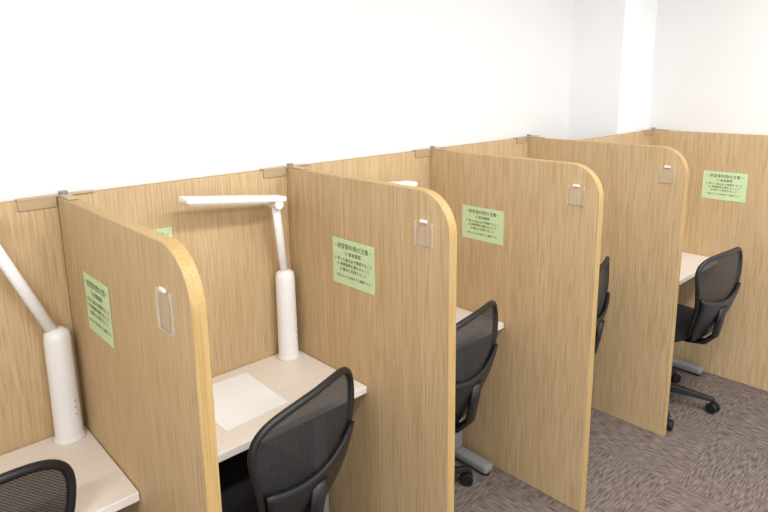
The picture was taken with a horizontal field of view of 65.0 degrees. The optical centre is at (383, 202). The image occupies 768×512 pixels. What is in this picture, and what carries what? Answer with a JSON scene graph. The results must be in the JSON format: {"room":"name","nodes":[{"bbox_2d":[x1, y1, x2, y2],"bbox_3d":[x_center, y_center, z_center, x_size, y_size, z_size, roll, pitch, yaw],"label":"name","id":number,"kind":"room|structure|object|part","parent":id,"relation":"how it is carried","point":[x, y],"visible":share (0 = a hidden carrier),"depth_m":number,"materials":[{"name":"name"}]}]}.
{"room":"study room","nodes":[
{"label":"study room","id":0,"kind":"room"},
{"bbox_2d":[0,0,573,201],"bbox_3d":[-1.056,0.019,1.773,6.896,2.700,0.205,-11,15,-42],"label":"wall","id":1,"kind":"structure","parent":0,"point":[95,94],"depth_m":2.12,"materials":[{"name":"white paint"}]},
{"bbox_2d":[454,366,767,511],"bbox_3d":[0.634,1.723,0.293,6.896,0.100,5.400,-11,15,-42],"label":"floor","id":2,"kind":"structure","parent":0,"point":[718,461],"depth_m":2.70,"materials":[{"name":"carpet"}]},
{"bbox_2d":[0,459,76,511],"bbox_3d":[-1.073,0.987,1.523,0.610,0.901,0.643,-11,15,-42],"label":"office chair","id":3,"kind":"object","parent":2,"relation":"on","point":[49,485],"visible":1,"depth_m":1.34,"materials":[{"name":"black fabric"}]},
{"bbox_2d":[0,197,84,455],"bbox_3d":[-1.309,0.744,1.483,1.070,1.400,0.028,-11,15,-42],"label":"panel","id":4,"kind":"object","parent":2,"relation":"on","point":[32,239],"visible":0.56,"depth_m":1.69,"materials":[{"name":"brown wood"}]},
{"bbox_2d":[0,425,139,511],"bbox_3d":[-1.027,1.095,1.499,0.735,0.697,0.425,-11,15,-42],"label":"desk","id":5,"kind":"object","parent":2,"relation":"on","point":[102,486],"visible":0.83,"depth_m":1.61,"materials":[{"name":"beige laminate"}]},
{"bbox_2d":[0,245,86,445],"bbox_3d":[-1.083,0.354,1.539,0.531,0.742,0.091,-11,15,-42],"label":"desk lamp","id":6,"kind":"object","parent":5,"relation":"on","point":[57,340],"visible":1,"depth_m":1.69,"materials":[{"name":"white plastic"}]},
{"bbox_3d":[-0.977,0.218,1.616,0.174,0.367,0.023,-11,15,-42],"label":"arm","id":7,"kind":"part","parent":6,"relation":"part of","materials":[{"name":"white plastic"}]},
{"bbox_2d":[15,190,221,511],"bbox_3d":[-0.639,0.715,1.546,0.200,1.414,0.833,-11,15,-42],"label":"divider","id":8,"kind":"object","parent":2,"relation":"on","point":[148,401],"depth_m":1.36,"materials":[{"name":"brown wood"}]},
{"bbox_3d":[-0.954,0.001,1.657,0.096,0.032,0.004,-11,15,-42],"label":"plate","id":9,"kind":"part","parent":8,"relation":"part of","materials":[{"name":"beige wood"}]},
{"bbox_3d":[-0.894,-0.007,1.669,0.200,0.042,0.112,-11,15,-42],"label":"joint bracket","id":10,"kind":"part","parent":8,"relation":"part of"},
{"bbox_3d":[-0.923,-0.021,1.697,0.200,0.004,0.028,-11,15,-42],"label":"plate","id":11,"kind":"part","parent":8,"relation":"part of","materials":[{"name":"beige wood"}]},
{"bbox_3d":[-0.879,-0.018,1.673,0.028,0.005,0.100,-11,15,-42],"label":"arm","id":12,"kind":"part","parent":8,"relation":"part of","materials":[{"name":"beige"}]},
{"bbox_2d":[83,271,114,348],"bbox_3d":[-0.738,0.273,1.555,0.002,0.160,0.185,-11,15,-42],"label":"notice sign","id":13,"kind":"object","parent":8,"relation":"attached to","point":[97,294],"visible":1,"depth_m":1.55,"materials":[{"name":"green paper"}]},
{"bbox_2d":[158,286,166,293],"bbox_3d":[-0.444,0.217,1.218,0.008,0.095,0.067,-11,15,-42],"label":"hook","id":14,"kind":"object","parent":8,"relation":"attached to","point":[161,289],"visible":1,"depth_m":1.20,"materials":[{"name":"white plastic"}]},
{"bbox_2d":[57,170,290,422],"bbox_3d":[-0.638,0.611,2.097,0.767,1.400,0.028,-11,15,-42],"label":"panel","id":15,"kind":"object","parent":2,"relation":"on","point":[232,248],"visible":0.36,"depth_m":2.10,"materials":[{"name":"brown wood"}]},
{"bbox_2d":[154,226,172,237],"bbox_3d":[-0.753,0.163,1.880,0.200,0.150,0.002,-11,15,-42],"label":"notice sign","id":16,"kind":"object","parent":15,"relation":"attached to","point":[167,231],"visible":0.02,"depth_m":1.92,"materials":[{"name":"green paper"}]},
{"bbox_2d":[218,367,353,511],"bbox_3d":[-0.424,0.908,1.871,0.631,0.901,0.585,6,13,29],"label":"office chair","id":17,"kind":"object","parent":2,"relation":"on","point":[292,463],"visible":0.93,"depth_m":1.62,"materials":[{"name":"black"}]},
{"bbox_2d":[218,449,257,511],"bbox_3d":[-0.470,0.912,1.867,0.450,0.084,0.490,6,13,29],"label":"seat cushion","id":18,"kind":"object","parent":17,"relation":"on","point":[236,488],"depth_m":1.86,"materials":[{"name":"black fabric"}]},
{"bbox_2d":[212,350,366,511],"bbox_3d":[-0.465,0.984,2.013,0.732,0.697,0.425,-11,15,-42],"label":"desk","id":19,"kind":"object","parent":2,"relation":"on","point":[291,380],"visible":0.33,"depth_m":2.07,"materials":[{"name":"beige laminate"}]},
{"bbox_2d":[178,195,300,361],"bbox_3d":[-0.464,0.278,2.061,0.099,0.668,0.436,8,14,37],"label":"desk lamp","id":20,"kind":"object","parent":19,"relation":"on","point":[285,278],"visible":1,"depth_m":2.18,"materials":[{"name":"white plastic"}]},
{"bbox_2d":[182,202,268,205],"bbox_3d":[-0.508,0.000,1.958,0.048,0.005,0.295,10,8,43],"label":"diffuser","id":21,"kind":"object","parent":20,"relation":"attached to","point":[265,202],"depth_m":1.93,"materials":[{"name":"white plastic"}]},
{"bbox_3d":[-0.370,0.138,2.150,0.026,0.290,0.082,2,12,13],"label":"arm","id":22,"kind":"part","parent":20,"relation":"part of","materials":[{"name":"white plastic"}]},
{"bbox_2d":[212,373,287,430],"bbox_3d":[-0.480,0.638,1.962,0.233,0.001,0.292,-11,15,-42],"label":"paper sheet","id":23,"kind":"object","parent":19,"relation":"on","point":[239,399],"visible":0.79,"depth_m":1.95,"materials":[{"name":"white paper"}]},
{"bbox_3d":[-0.248,0.936,2.212,0.060,0.607,0.070,-11,15,-42],"label":"leg post","id":24,"kind":"part","parent":19,"relation":"part of","materials":[{"name":"white metal"}]},
{"bbox_2d":[286,151,429,260],"bbox_3d":[-0.074,0.499,2.612,0.774,1.400,0.028,-11,15,-42],"label":"panel","id":25,"kind":"object","parent":2,"relation":"on","point":[402,166],"visible":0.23,"depth_m":2.54,"materials":[{"name":"brown wood"}]},
{"bbox_2d":[260,163,456,511],"bbox_3d":[-0.087,0.602,2.068,0.200,1.414,0.808,-11,15,-42],"label":"divider","id":26,"kind":"object","parent":2,"relation":"on","point":[399,342],"depth_m":1.93,"materials":[{"name":"brown wood"}]},
{"bbox_3d":[-0.392,-0.110,2.170,0.096,0.032,0.004,-11,15,-42],"label":"plate","id":27,"kind":"part","parent":26,"relation":"part of","materials":[{"name":"beige"}]},
{"bbox_3d":[-0.333,-0.118,2.182,0.200,0.042,0.112,-11,15,-42],"label":"joint bracket","id":28,"kind":"part","parent":26,"relation":"part of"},
{"bbox_3d":[-0.362,-0.132,2.210,0.200,0.004,0.028,-11,15,-42],"label":"plate","id":29,"kind":"part","parent":26,"relation":"part of","materials":[{"name":"beige wood"}]},
{"bbox_3d":[-0.318,-0.129,2.186,0.028,0.005,0.100,-11,15,-42],"label":"arm","id":30,"kind":"part","parent":26,"relation":"part of","materials":[{"name":"beige"}]},
{"bbox_2d":[332,236,374,295],"bbox_3d":[-0.103,0.205,1.997,0.002,0.160,0.212,-11,15,-42],"label":"notice sign","id":31,"kind":"object","parent":26,"relation":"attached to","point":[353,262],"visible":1,"depth_m":1.99,"materials":[{"name":"green paper"}]},
{"bbox_2d":[454,300,497,486],"bbox_3d":[0.089,0.798,2.381,0.616,0.901,0.596,7,14,35],"label":"office chair","id":32,"kind":"object","parent":2,"relation":"on","point":[476,334],"visible":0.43,"depth_m":2.18,"materials":[{"name":"black"}]},
{"bbox_3d":[0.238,1.133,2.538,0.255,0.055,0.046,-6,12,-22],"label":"leg","id":33,"kind":"part","parent":32,"relation":"part of","materials":[{"name":"black plastic"}]},
{"bbox_3d":[0.299,0.605,2.214,0.109,0.462,0.462,7,14,35],"label":"frame","id":34,"kind":"part","parent":32,"relation":"part of","materials":[{"name":"black plastic"}]},
{"bbox_2d":[430,138,526,189],"bbox_3d":[0.489,0.388,3.127,0.766,1.400,0.028,-11,15,-42],"label":"panel","id":35,"kind":"object","parent":2,"relation":"on","point":[506,147],"visible":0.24,"depth_m":3.06,"materials":[{"name":"brown wood"}]},
{"bbox_2d":[455,307,503,475],"bbox_3d":[0.099,0.873,2.528,0.739,0.697,0.425,-11,15,-42],"label":"desk","id":36,"kind":"object","parent":2,"relation":"on","point":[479,463],"visible":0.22,"depth_m":2.69,"materials":[{"name":"beige laminate"}]},
{"bbox_2d":[390,180,416,186],"bbox_3d":[0.047,0.203,2.522,0.105,0.620,0.564,9,15,39],"label":"desk lamp","id":37,"kind":"object","parent":36,"relation":"on","point":[410,183],"visible":0.07,"depth_m":2.47,"materials":[{"name":"white plastic"}]},
{"bbox_3d":[0.318,0.824,2.729,0.060,0.607,0.070,-11,15,-42],"label":"leg post","id":38,"kind":"part","parent":36,"relation":"part of","materials":[{"name":"white metal"}]},
{"bbox_2d":[411,146,603,511],"bbox_3d":[0.491,0.492,2.573,0.200,1.414,0.843,-11,15,-42],"label":"divider","id":39,"kind":"object","parent":2,"relation":"on","point":[532,420],"depth_m":2.44,"materials":[{"name":"brown wood"}]},
{"bbox_3d":[0.174,-0.222,2.688,0.096,0.032,0.004,-11,15,-42],"label":"plate","id":40,"kind":"part","parent":39,"relation":"part of","materials":[{"name":"beige wood"}]},
{"bbox_3d":[0.204,-0.244,2.728,0.200,0.004,0.028,-11,15,-42],"label":"plate","id":41,"kind":"part","parent":39,"relation":"part of","materials":[{"name":"beige"}]},
{"bbox_3d":[0.233,-0.230,2.700,0.200,0.042,0.112,-11,15,-42],"label":"joint bracket","id":42,"kind":"part","parent":39,"relation":"part of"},
{"bbox_3d":[0.248,-0.241,2.704,0.028,0.005,0.100,-11,15,-42],"label":"arm","id":43,"kind":"part","parent":39,"relation":"part of","materials":[{"name":"beige wood"}]},
{"bbox_2d":[462,204,503,245],"bbox_3d":[0.418,0.092,2.564,0.002,0.145,0.218,-11,15,-42],"label":"notice sign","id":44,"kind":"object","parent":39,"relation":"attached to","point":[478,223],"visible":1,"depth_m":2.56,"materials":[{"name":"green paper"}]},
{"bbox_2d":[513,134,688,436],"bbox_3d":[1.054,0.382,3.083,0.200,1.414,0.849,-11,15,-42],"label":"divider","id":45,"kind":"object","parent":2,"relation":"on","point":[644,203],"depth_m":2.91,"materials":[{"name":"brown wood"}]},
{"bbox_3d":[0.734,-0.332,3.200,0.096,0.032,0.004,-11,15,-42],"label":"plate","id":46,"kind":"part","parent":45,"relation":"part of","materials":[{"name":"beige wood"}]},
{"bbox_3d":[0.764,-0.355,3.240,0.200,0.004,0.028,-11,15,-42],"label":"plate","id":47,"kind":"part","parent":45,"relation":"part of","materials":[{"name":"beige wood"}]},
{"bbox_3d":[0.793,-0.341,3.211,0.200,0.042,0.112,-11,15,-42],"label":"joint bracket","id":48,"kind":"part","parent":45,"relation":"part of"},
{"bbox_2d":[594,256,609,354],"bbox_3d":[0.723,0.682,2.917,0.635,0.901,0.595,6,13,32],"label":"office chair","id":49,"kind":"object","parent":2,"relation":"on","point":[603,295],"visible":0.13,"depth_m":2.73,"materials":[{"name":"black plastic"}]},
{"bbox_3d":[0.947,0.487,2.756,0.109,0.462,0.462,6,13,32],"label":"frame","id":50,"kind":"part","parent":49,"relation":"part of","materials":[{"name":"black plastic"}]},
{"bbox_2d":[582,131,651,144],"bbox_3d":[1.296,0.310,3.457,0.810,1.400,0.028,-11,15,-42],"label":"panel","id":51,"kind":"object","parent":2,"relation":"on","point":[638,137],"visible":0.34,"depth_m":3.38,"materials":[{"name":"brown wood"}]},
{"bbox_2d":[672,252,708,375],"bbox_3d":[1.457,0.686,3.363,0.808,0.697,0.425,-11,15,-42],"label":"desk","id":52,"kind":"object","parent":2,"relation":"on","point":[690,263],"visible":0.08,"depth_m":3.42,"materials":[{"name":"beige laminate"}]},
{"bbox_2d":[641,127,767,390],"bbox_3d":[1.869,0.300,3.436,0.200,1.414,0.850,-11,15,-42],"label":"end panel","id":53,"kind":"object","parent":2,"relation":"on","point":[712,227],"depth_m":3.36,"materials":[{"name":"brown wood"}]},
{"bbox_3d":[1.557,-0.413,3.545,0.096,0.032,0.004,-11,15,-42],"label":"plate","id":54,"kind":"part","parent":53,"relation":"part of","materials":[{"name":"beige"}]},
{"bbox_3d":[1.616,-0.421,3.557,0.200,0.042,0.112,-11,15,-42],"label":"joint bracket","id":55,"kind":"part","parent":53,"relation":"part of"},
{"bbox_2d":[701,170,747,202],"bbox_3d":[1.882,-0.093,3.335,0.002,0.157,0.225,-11,15,-42],"label":"notice sign","id":56,"kind":"object","parent":53,"relation":"attached to","point":[726,186],"visible":1,"depth_m":3.33,"materials":[{"name":"green paper"}]},
{"bbox_2d":[667,247,742,430],"bbox_3d":[1.463,0.619,3.178,0.600,0.901,0.638,-9,14,-36],"label":"office chair","id":57,"kind":"object","parent":2,"relation":"on","point":[717,284],"visible":0.56,"depth_m":2.89,"materials":[{"name":"black plastic"}]},
{"bbox_3d":[1.565,0.951,3.348,0.255,0.055,0.046,-11,15,-42],"label":"leg","id":58,"kind":"part","parent":57,"relation":"part of","materials":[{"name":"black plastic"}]},
{"bbox_2d":[674,303,693,341],"bbox_3d":[1.428,0.619,3.195,0.490,0.084,0.450,-9,14,-36],"label":"seat cushion","id":59,"kind":"object","parent":57,"relation":"on","point":[684,313],"depth_m":3.05,"materials":[{"name":"black fabric"}]},
{"bbox_3d":[1.589,0.987,3.168,0.255,0.055,0.046,5,13,28],"label":"leg","id":60,"kind":"part","parent":57,"relation":"part of","materials":[{"name":"black plastic"}]},
{"bbox_3d":[1.602,0.445,2.924,0.462,0.462,0.109,-9,14,-36],"label":"frame","id":61,"kind":"part","parent":57,"relation":"part of","materials":[{"name":"black plastic"}]},
{"bbox_2d":[567,0,657,139],"bbox_3d":[1.346,-0.387,3.626,0.396,2.700,0.307,-11,15,-42],"label":"wall pillar","id":62,"kind":"structure","parent":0,"point":[612,55],"depth_m":3.41,"materials":[{"name":"white paint"}]},
{"bbox_2d":[648,0,767,134],"bbox_3d":[3.182,-0.109,2.124,0.200,2.700,5.045,-11,15,-42],"label":"wall","id":63,"kind":"structure","parent":0,"point":[710,72],"depth_m":3.34,"materials":[{"name":"white paint"}]}
]}

